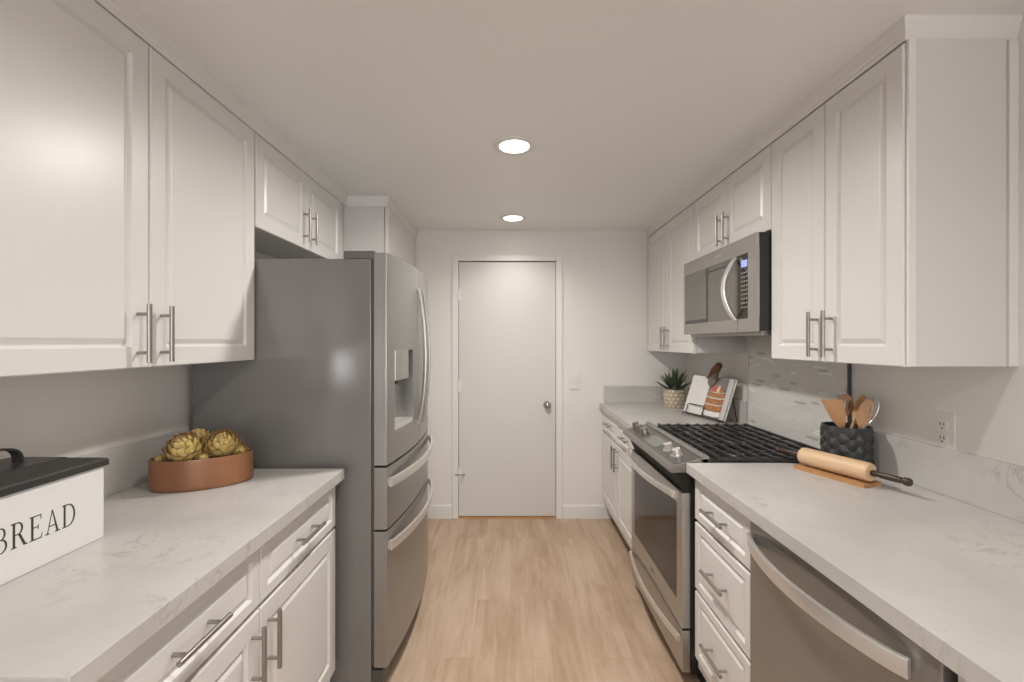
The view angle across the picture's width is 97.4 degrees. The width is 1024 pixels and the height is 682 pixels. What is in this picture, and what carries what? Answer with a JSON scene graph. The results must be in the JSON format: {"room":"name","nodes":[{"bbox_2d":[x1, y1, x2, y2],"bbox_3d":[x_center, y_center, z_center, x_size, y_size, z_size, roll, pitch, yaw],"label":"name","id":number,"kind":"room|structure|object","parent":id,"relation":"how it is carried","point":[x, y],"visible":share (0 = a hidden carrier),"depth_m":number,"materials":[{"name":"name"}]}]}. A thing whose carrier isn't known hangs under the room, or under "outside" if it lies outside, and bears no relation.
{"room":"galley kitchen","nodes":[
{"label":"galley kitchen","id":0,"kind":"room"},
{"bbox_2d":[0,251,276,458],"bbox_3d":[-1.340,0.256,1.910,0.120,2.283,3.320,0,0,0],"label":"wall","id":1,"kind":"structure","parent":0,"point":[75,414],"depth_m":1.38,"materials":[{"name":"white paint"}]},
{"bbox_2d":[0,0,253,377],"bbox_3d":[-1.121,-0.408,1.245,0.318,0.956,1.026,0,0,0],"label":"upper cabinet","id":2,"kind":"object","parent":1,"relation":"attached to","point":[127,188],"visible":0.99,"depth_m":1.12,"materials":[{"name":"white paint"}]},
{"bbox_2d":[77,430,180,497],"bbox_3d":[-1.270,0.410,1.186,0.020,0.146,1.068,0,0,0],"label":"backsplash","id":3,"kind":"structure","parent":1,"relation":"attached to","point":[127,468],"depth_m":1.49,"materials":[{"name":"white stone"}]},
{"bbox_2d":[254,133,342,258],"bbox_3d":[-1.121,-0.669,2.252,0.318,0.433,0.980,0,0,0],"label":"upper cabinet","id":4,"kind":"object","parent":1,"relation":"attached to","point":[295,217],"visible":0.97,"depth_m":2.08,"materials":[{"name":"white paint"}]},
{"bbox_2d":[385,519,700,681],"bbox_3d":[-0.200,1.447,-0.215,6.440,0.100,7.810,0,0,0],"label":"floor","id":5,"kind":"structure","parent":0,"point":[502,600],"depth_m":2.33,"materials":[{"name":"brown wood"}]},
{"bbox_2d":[97,487,334,681],"bbox_3d":[-0.952,0.960,1.194,0.650,0.874,1.028,0,0,0],"label":"base cabinet","id":6,"kind":"object","parent":5,"relation":"on","point":[271,618],"visible":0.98,"depth_m":1.22,"materials":[{"name":"white paint"}]},
{"bbox_2d":[0,469,343,681],"bbox_3d":[-0.958,0.503,1.185,0.644,0.040,1.071,0,0,0],"label":"countertop","id":7,"kind":"structure","parent":6,"relation":"on","point":[76,616],"depth_m":0.95,"materials":[{"name":"white stone"}]},
{"bbox_2d":[0,448,108,585],"bbox_3d":[-1.121,0.358,0.958,0.237,0.250,0.328,0,0,0],"label":"bread box","id":8,"kind":"object","parent":7,"relation":"on","point":[51,508],"visible":1,"depth_m":0.98,"materials":[{"name":"white metal"}]},
{"bbox_2d":[148,448,252,492],"bbox_3d":[-1.050,0.432,1.535,0.298,0.101,0.172,0,0,-27],"label":"oval bowl","id":9,"kind":"object","parent":7,"relation":"on","point":[211,473],"visible":0.84,"depth_m":1.46,"materials":[{"name":"orange terracotta"}]},
{"bbox_2d":[152,454,167,461],"bbox_3d":[-1.150,0.393,1.484,0.053,0.050,0.050,0,0,22],"label":"artichoke","id":10,"kind":"object","parent":9,"relation":"in","point":[157,458],"visible":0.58,"depth_m":1.47,"materials":[{"name":"yellow"}]},
{"bbox_2d":[161,432,208,461],"bbox_3d":[-1.088,0.364,1.501,0.133,0.128,0.128,0,0,0],"label":"artichoke","id":11,"kind":"object","parent":9,"relation":"in","point":[182,447],"visible":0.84,"depth_m":1.47,"materials":[{"name":"yellow"}]},
{"bbox_2d":[187,428,210,437],"bbox_3d":[-1.093,0.348,1.569,0.094,0.094,0.095,0,0,0],"label":"artichoke","id":12,"kind":"object","parent":9,"relation":"in","point":[200,432],"visible":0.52,"depth_m":1.56,"materials":[{"name":"yellow"}]},
{"bbox_2d":[195,452,210,459],"bbox_3d":[-1.022,0.389,1.491,0.047,0.045,0.044,0,0,0],"label":"artichoke","id":13,"kind":"object","parent":9,"relation":"in","point":[204,455],"visible":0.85,"depth_m":1.48,"materials":[{"name":"yellow"}]},
{"bbox_2d":[202,428,242,457],"bbox_3d":[-1.004,0.363,1.561,0.129,0.122,0.124,0,0,0],"label":"artichoke","id":14,"kind":"object","parent":9,"relation":"in","point":[221,443],"visible":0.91,"depth_m":1.53,"materials":[{"name":"yellow"}]},
{"bbox_2d":[233,443,249,454],"bbox_3d":[-0.957,0.385,1.586,0.063,0.059,0.061,0,0,0],"label":"artichoke","id":15,"kind":"object","parent":9,"relation":"in","point":[243,448],"visible":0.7,"depth_m":1.57,"materials":[{"name":"yellow"}]},
{"bbox_2d":[193,251,432,681],"bbox_3d":[-0.826,0.518,2.203,0.848,1.757,0.874,0,0,0],"label":"refrigerator","id":16,"kind":"object","parent":5,"relation":"on","point":[338,376],"visible":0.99,"depth_m":1.77,"materials":[{"name":"grey metal"}]},
{"bbox_2d":[343,207,415,267],"bbox_3d":[-0.996,0.256,3.156,0.562,2.283,0.823,0,0,0],"label":"pantry cabinet","id":17,"kind":"object","parent":5,"relation":"on","point":[377,229],"visible":0.03,"depth_m":2.75,"materials":[{"name":"white wood"}]},
{"bbox_2d":[602,411,633,550],"bbox_3d":[1.034,0.960,3.073,0.695,0.874,0.990,0,0,0],"label":"base cabinet","id":18,"kind":"object","parent":5,"relation":"on","point":[617,469],"visible":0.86,"depth_m":3.04,"materials":[{"name":"white paint"}]},
{"bbox_2d":[599,403,741,427],"bbox_3d":[1.042,0.503,3.071,0.685,0.040,0.996,0,0,0],"label":"countertop","id":19,"kind":"structure","parent":18,"relation":"on","point":[625,414],"depth_m":3.00,"materials":[{"name":"white stone"}]},
{"bbox_2d":[656,368,691,408],"bbox_3d":[1.212,0.334,3.339,0.287,0.298,0.268,0,0,-18],"label":"potted succulent","id":20,"kind":"object","parent":19,"relation":"on","point":[674,395],"visible":0.97,"depth_m":3.28,"materials":[{"name":"green plant"}]},
{"bbox_2d":[682,362,736,422],"bbox_3d":[1.254,0.304,2.848,0.142,0.353,0.358,0,0,-13],"label":"cookbook stand","id":21,"kind":"object","parent":19,"relation":"on","point":[713,375],"visible":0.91,"depth_m":2.82,"materials":[{"name":"black metal"}]},
{"bbox_2d":[683,375,737,421],"bbox_3d":[1.248,0.346,2.848,0.101,0.246,0.396,0,0,-13],"label":"cookbook","id":22,"kind":"object","parent":21,"relation":"on","point":[716,399],"visible":0.94,"depth_m":2.80,"materials":[{"name":"white paper"}]},
{"bbox_2d":[701,378,729,418],"bbox_3d":[1.257,0.343,2.772,0.082,0.237,0.159,0,0,-13],"label":"photo","id":23,"kind":"object","parent":22,"relation":"attached to","point":[716,397],"depth_m":2.75,"materials":[{"name":"multicoloured paper"}]},
{"bbox_2d":[623,421,819,681],"bbox_3d":[0.987,0.920,2.185,0.751,0.954,0.762,0,0,0],"label":"gas range","id":24,"kind":"object","parent":5,"relation":"on","point":[662,555],"visible":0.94,"depth_m":2.03,"materials":[{"name":"silver metal"}]},
{"bbox_2d":[659,426,806,462],"bbox_3d":[1.076,0.486,2.185,0.572,0.011,0.762,0,0,0],"label":"cooktop","id":25,"kind":"object","parent":24,"relation":"in","point":[684,431],"depth_m":2.11,"materials":[{"name":"black metal"}]},
{"bbox_2d":[695,479,749,681],"bbox_3d":[1.034,0.960,1.577,0.695,0.874,0.439,0,0,0],"label":"base cabinet","id":26,"kind":"object","parent":5,"relation":"on","point":[722,553],"visible":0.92,"depth_m":1.55,"materials":[{"name":"white paint"}]},
{"bbox_2d":[686,463,1023,681],"bbox_3d":[1.042,0.503,1.200,0.685,0.040,1.200,0,0,0],"label":"countertop","id":27,"kind":"structure","parent":26,"relation":"on","point":[947,573],"depth_m":1.04,"materials":[{"name":"white stone"}]},
{"bbox_2d":[793,464,880,487],"bbox_3d":[1.163,0.476,1.617,0.084,0.014,0.253,0,0,-19],"label":"stand","id":28,"kind":"object","parent":27,"relation":"on","point":[831,475],"visible":0.83,"depth_m":1.57,"materials":[{"name":"beige wood"}]},
{"bbox_2d":[774,446,912,485],"bbox_3d":[1.163,0.436,1.617,0.065,0.064,0.475,0,0,-19],"label":"rolling pin","id":29,"kind":"object","parent":28,"relation":"on","point":[850,467],"visible":1,"depth_m":1.57,"materials":[{"name":"brown wood"}]},
{"bbox_2d":[820,421,874,463],"bbox_3d":[1.270,0.399,1.705,0.169,0.168,0.169,0,0,0],"label":"utensil crock","id":30,"kind":"object","parent":27,"relation":"on","point":[855,443],"visible":0.68,"depth_m":1.64,"materials":[{"name":"grey ceramic"}]},
{"bbox_2d":[821,399,845,427],"bbox_3d":[1.230,0.340,1.687,0.127,0.250,0.025,0,0,0],"label":"wooden spatula","id":31,"kind":"object","parent":30,"relation":"in","point":[835,408],"visible":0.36,"depth_m":1.69,"materials":[{"name":"brown wood"}]},
{"bbox_2d":[838,394,853,415],"bbox_3d":[1.288,0.332,1.740,0.061,0.263,0.023,0,0,0],"label":"slotted spoon","id":32,"kind":"object","parent":30,"relation":"in","point":[843,397],"visible":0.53,"depth_m":1.74,"materials":[{"name":"brown wood"}]},
{"bbox_2d":[850,395,865,428],"bbox_3d":[1.284,0.331,1.698,0.107,0.267,0.032,0,0,0],"label":"wooden spoon","id":33,"kind":"object","parent":30,"relation":"in","point":[861,398],"visible":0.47,"depth_m":1.70,"materials":[{"name":"beige wood"}]},
{"bbox_2d":[855,399,873,428],"bbox_3d":[1.290,0.338,1.669,0.094,0.252,0.014,0,0,10],"label":"wooden spoon","id":34,"kind":"object","parent":30,"relation":"in","point":[863,417],"visible":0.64,"depth_m":1.66,"materials":[{"name":"brown wood"}]},
{"bbox_2d":[862,397,878,428],"bbox_3d":[1.320,0.334,1.676,0.089,0.260,0.052,0,0,0],"label":"whisk","id":35,"kind":"object","parent":30,"relation":"in","point":[875,399],"visible":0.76,"depth_m":1.67,"materials":[{"name":"silver metal"}]},
{"bbox_2d":[747,520,957,681],"bbox_3d":[1.000,0.963,1.048,0.700,0.868,0.607,0,0,0],"label":"dishwasher","id":36,"kind":"object","parent":5,"relation":"on","point":[805,627],"visible":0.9,"depth_m":1.05,"materials":[{"name":"grey metal"}]},
{"bbox_2d":[958,675,966,681],"bbox_3d":[1.057,0.960,0.680,0.656,0.874,0.110,0,0,0],"label":"base cabinet","id":37,"kind":"object","parent":5,"relation":"on","point":[960,679],"visible":0.02,"depth_m":0.73,"materials":[{"name":"white paint"}]},
{"bbox_2d":[416,230,685,504],"bbox_3d":[0.052,0.256,3.630,2.905,2.283,0.120,0,0,0],"label":"wall","id":38,"kind":"structure","parent":0,"point":[604,272],"depth_m":3.57,"materials":[{"name":"white paint"}]},
{"bbox_2d":[94,0,417,237],"bbox_3d":[-0.884,-0.856,2.135,0.292,0.061,2.870,0,0,0],"label":"trim","id":39,"kind":"structure","parent":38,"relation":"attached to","point":[126,12],"depth_m":1.55,"materials":[{"name":"white paint"}]},
{"bbox_2d":[428,505,451,518],"bbox_3d":[-0.610,1.345,3.563,0.285,0.105,0.014,0,0,0],"label":"baseboard","id":40,"kind":"structure","parent":38,"relation":"attached to","point":[434,511],"depth_m":3.56,"materials":[{"name":"white paint"}]},
{"bbox_2d":[452,255,561,518],"bbox_3d":[-0.030,0.354,3.597,0.872,2.086,0.186,0,0,0],"label":"door","id":41,"kind":"structure","parent":38,"relation":"in","point":[507,309],"depth_m":3.57,"materials":[{"name":"white paint"}]},
{"bbox_2d":[569,372,579,388],"bbox_3d":[0.503,0.307,3.563,0.084,0.132,0.014,0,0,0],"label":"light switch","id":42,"kind":"object","parent":38,"relation":"attached to","point":[574,377],"visible":1,"depth_m":3.56,"materials":[{"name":"white plastic"}]},
{"bbox_2d":[562,505,611,518],"bbox_3d":[0.601,1.345,3.563,0.388,0.105,0.014,0,0,0],"label":"baseboard","id":43,"kind":"structure","parent":38,"relation":"attached to","point":[568,511],"depth_m":3.56,"materials":[{"name":"white paint"}]},
{"bbox_2d":[604,386,683,402],"bbox_3d":[1.050,0.415,3.559,0.630,0.136,0.020,0,0,0],"label":"backsplash","id":44,"kind":"structure","parent":38,"relation":"attached to","point":[612,394],"depth_m":3.55,"materials":[{"name":"white stone"}]},
{"bbox_2d":[131,0,1023,229],"bbox_3d":[-0.200,-0.936,-0.215,6.440,0.100,7.810,0,0,0],"label":"ceiling","id":45,"kind":"structure","parent":0,"point":[627,107],"depth_m":1.55,"materials":[{"name":"white paint"}]},
{"bbox_2d":[500,214,526,221],"bbox_3d":[0.015,-0.881,3.210,0.194,0.008,0.194,0,0,0],"label":"recessed light","id":46,"kind":"object","parent":45,"relation":"in","point":[508,217],"visible":1,"depth_m":3.20,"materials":[{"name":"white paint"}]},
{"bbox_2d":[493,136,535,155],"bbox_3d":[0.015,-0.881,2.030,0.194,0.008,0.194,0,0,0],"label":"recessed light","id":47,"kind":"object","parent":45,"relation":"in","point":[509,145],"visible":1,"depth_m":2.02,"materials":[{"name":"white paint"}]},
{"bbox_2d":[663,388,686,408],"bbox_3d":[1.213,0.415,3.335,0.165,0.135,0.167,0,0,0],"label":"pot","id":48,"kind":"object","parent":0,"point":[675,398],"depth_m":3.27,"materials":[{"name":"beige ceramic"}]},
{"bbox_2d":[686,14,1023,465],"bbox_3d":[1.445,0.256,1.610,0.120,2.283,3.920,0,0,0],"label":"wall","id":49,"kind":"structure","parent":0,"point":[987,402],"depth_m":1.40,"materials":[{"name":"white paint"}]},
{"bbox_2d":[647,203,744,353],"bbox_3d":[1.213,-0.408,3.116,0.343,0.955,0.904,0,0,0],"label":"upper cabinet","id":50,"kind":"object","parent":49,"relation":"attached to","point":[670,247],"visible":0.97,"depth_m":3.00,"materials":[{"name":"white paint"}]},
{"bbox_2d":[684,386,746,423],"bbox_3d":[1.375,0.415,3.093,0.020,0.136,0.952,0,0,0],"label":"backsplash","id":51,"kind":"structure","parent":49,"relation":"attached to","point":[740,405],"depth_m":2.70,"materials":[{"name":"white tile"}]},
{"bbox_2d":[694,144,771,259],"bbox_3d":[1.213,-0.677,2.265,0.343,0.417,0.790,0,0,0],"label":"upper cabinet","id":52,"kind":"object","parent":49,"relation":"attached to","point":[738,207],"visible":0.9,"depth_m":2.16,"materials":[{"name":"white paint"}]},
{"bbox_2d":[684,232,771,336],"bbox_3d":[1.165,-0.244,2.266,0.420,0.430,0.788,0,0,0],"label":"microwave","id":53,"kind":"object","parent":52,"relation":"attached to","point":[728,289],"visible":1,"depth_m":2.06,"materials":[{"name":"silver metal"}]},
{"bbox_2d":[747,336,851,448],"bbox_3d":[1.377,0.147,2.220,0.014,0.700,0.783,0,0,0],"label":"tile panel","id":54,"kind":"object","parent":49,"relation":"attached to","point":[784,396],"visible":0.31,"depth_m":2.21,"materials":[{"name":"tile"}]},
{"bbox_2d":[645,15,1022,237],"bbox_3d":[1.226,-0.858,2.394,0.319,0.057,2.352,0,0,0],"label":"trim","id":55,"kind":"structure","parent":49,"relation":"attached to","point":[1007,27],"depth_m":1.36,"materials":[{"name":"white paint"}]},
{"bbox_2d":[772,38,1018,366],"bbox_3d":[1.213,-0.408,1.547,0.343,0.955,0.642,0,0,0],"label":"upper cabinet","id":56,"kind":"object","parent":49,"relation":"attached to","point":[895,201],"visible":1,"depth_m":1.23,"materials":[{"name":"white paint"}]},
{"bbox_2d":[932,411,955,449],"bbox_3d":[1.381,0.287,1.437,0.009,0.120,0.074,0,0,0],"label":"wall outlet","id":57,"kind":"object","parent":49,"relation":"attached to","point":[943,424],"visible":0.98,"depth_m":1.43,"materials":[{"name":"white plastic"}]},
{"bbox_2d":[937,419,947,430],"bbox_3d":[1.378,0.266,1.437,0.003,0.033,0.033,0,0,0],"label":"socket","id":58,"kind":"object","parent":57,"relation":"attached to","point":[942,424],"depth_m":1.44,"materials":[{"name":"grey plastic"}]},
{"bbox_2d":[937,433,947,444],"bbox_3d":[1.378,0.308,1.437,0.003,0.033,0.033,0,0,0],"label":"socket","id":59,"kind":"object","parent":57,"relation":"attached to","point":[942,438],"depth_m":1.44,"materials":[{"name":"grey plastic"}]},
{"bbox_2d":[873,430,1023,522],"bbox_3d":[1.375,0.409,1.213,0.020,0.148,1.226,0,0,0],"label":"backsplash","id":60,"kind":"structure","parent":49,"relation":"attached to","point":[993,485],"depth_m":1.38,"materials":[{"name":"white stone"}]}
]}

